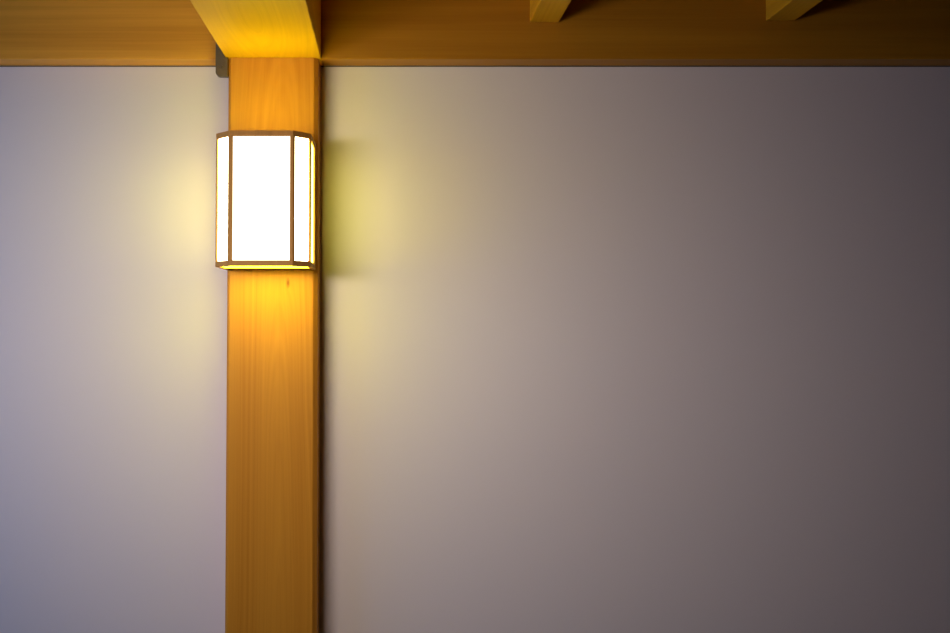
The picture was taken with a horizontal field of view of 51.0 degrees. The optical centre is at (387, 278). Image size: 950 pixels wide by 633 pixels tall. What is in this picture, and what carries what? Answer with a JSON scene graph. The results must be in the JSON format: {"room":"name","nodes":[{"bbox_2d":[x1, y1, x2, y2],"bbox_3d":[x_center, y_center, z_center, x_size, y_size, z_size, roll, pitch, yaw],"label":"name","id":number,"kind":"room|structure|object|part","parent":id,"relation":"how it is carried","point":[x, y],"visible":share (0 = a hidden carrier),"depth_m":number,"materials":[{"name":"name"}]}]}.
{"room":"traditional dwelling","nodes":[
{"label":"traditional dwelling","id":0,"kind":"room"},
{"bbox_2d":[0,65,949,632],"bbox_3d":[0.050,0.534,1.643,3.000,2.164,0.100,0,-2,0],"label":"wall","id":1,"kind":"structure","parent":0,"point":[602,349],"depth_m":1.61,"materials":[{"name":"paint"}]},
{"bbox_2d":[0,0,215,65],"bbox_3d":[-0.804,-0.450,1.610,1.091,0.200,0.044,0,-2,0],"label":"girder","id":2,"kind":"object","parent":1,"relation":"attached to","point":[32,32],"visible":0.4,"depth_m":1.59,"materials":[{"name":"brown wood"}]},
{"bbox_2d":[0,66,215,66],"bbox_3d":[-0.803,-0.349,1.628,1.095,0.002,0.001,0,-2,0],"label":"trim","id":3,"kind":"structure","parent":1,"relation":"attached to","point":[0,66],"depth_m":1.63,"materials":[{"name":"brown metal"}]},
{"bbox_2d":[321,0,949,65],"bbox_3d":[0.671,-0.450,1.610,1.557,0.200,0.044,0,-2,0],"label":"girder","id":4,"kind":"object","parent":1,"relation":"attached to","point":[353,32],"visible":0.97,"depth_m":1.59,"materials":[{"name":"brown wood"}]},
{"bbox_2d":[321,66,949,66],"bbox_3d":[0.670,-0.349,1.628,1.560,0.002,0.001,0,-2,0],"label":"trim","id":5,"kind":"structure","parent":1,"relation":"attached to","point":[321,66],"depth_m":1.63,"materials":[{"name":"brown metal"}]},
{"bbox_3d":[0.050,-0.647,-0.188,3.000,0.050,3.853,0,-2,0],"label":"ceiling","id":6,"kind":"structure","parent":0,"visible":0},
{"bbox_2d":[190,0,322,65],"bbox_3d":[-0.183,-0.522,-0.193,0.152,0.200,3.653,0,-2,0],"label":"ceiling beam","id":7,"kind":"structure","parent":6,"relation":"attached to","point":[240,28],"depth_m":1.42,"materials":[{"name":"brown wood"}]},
{"bbox_2d":[530,0,570,21],"bbox_3d":[0.251,-0.553,-0.214,0.046,0.141,3.609,0,-2,0],"label":"joist","id":8,"kind":"object","parent":6,"relation":"attached to","point":[540,10],"visible":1,"depth_m":1.53,"materials":[{"name":"brown wood"}]},
{"bbox_2d":[766,0,821,20],"bbox_3d":[0.629,-0.554,-0.213,0.046,0.138,3.609,0,-2,0],"label":"joist","id":9,"kind":"object","parent":6,"relation":"attached to","point":[776,10],"visible":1,"depth_m":1.54,"materials":[{"name":"brown wood"}]},
{"bbox_3d":[0.050,1.590,-0.277,3.000,0.100,3.853,0,-2,0],"label":"floor","id":10,"kind":"structure","parent":0,"visible":0},
{"bbox_2d":[216,43,320,632],"bbox_3d":[-0.192,0.615,1.561,0.163,1.995,0.057,0,-2,0],"label":"wooden post","id":11,"kind":"object","parent":10,"relation":"on","point":[273,404],"depth_m":1.55,"materials":[{"name":"brown wood"}]},
{"bbox_3d":[-0.264,-0.351,1.600,0.020,0.062,0.056,0,-2,0],"label":"wall bracket","id":12,"kind":"part","parent":11,"relation":"part of","materials":[{"name":"brown wood"}]},
{"bbox_2d":[215,130,315,269],"bbox_3d":[-0.185,-0.115,1.505,0.142,0.199,0.120,0,-2,0],"label":"wall lantern","id":13,"kind":"object","parent":11,"relation":"attached to","point":[266,179],"visible":1,"depth_m":1.45,"materials":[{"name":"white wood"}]},
{"bbox_3d":[-0.242,-0.117,1.460,0.002,0.189,0.030,2,-3,-42],"label":"angled pane","id":14,"kind":"part","parent":13,"relation":"part of","materials":[{"name":"beige glass"}]},
{"bbox_3d":[-0.185,-0.117,1.448,0.086,0.189,0.002,0,-2,0],"label":"pane","id":15,"kind":"part","parent":13,"relation":"part of","materials":[{"name":"beige glass"}]},
{"bbox_3d":[-0.185,-0.019,1.487,0.131,0.002,0.081,0,-2,0],"label":"pane","id":16,"kind":"part","parent":13,"relation":"part of","materials":[{"name":"beige glass"}]},
{"bbox_3d":[-0.129,-0.117,1.460,0.002,0.189,0.030,-2,-3,42],"label":"angled pane","id":17,"kind":"part","parent":13,"relation":"part of","materials":[{"name":"beige glass"}]},
{"bbox_3d":[-0.117,-0.115,1.510,0.002,0.189,0.070,0,-2,0],"label":"pane","id":18,"kind":"part","parent":13,"relation":"part of","materials":[{"name":"beige glass"}]}
]}

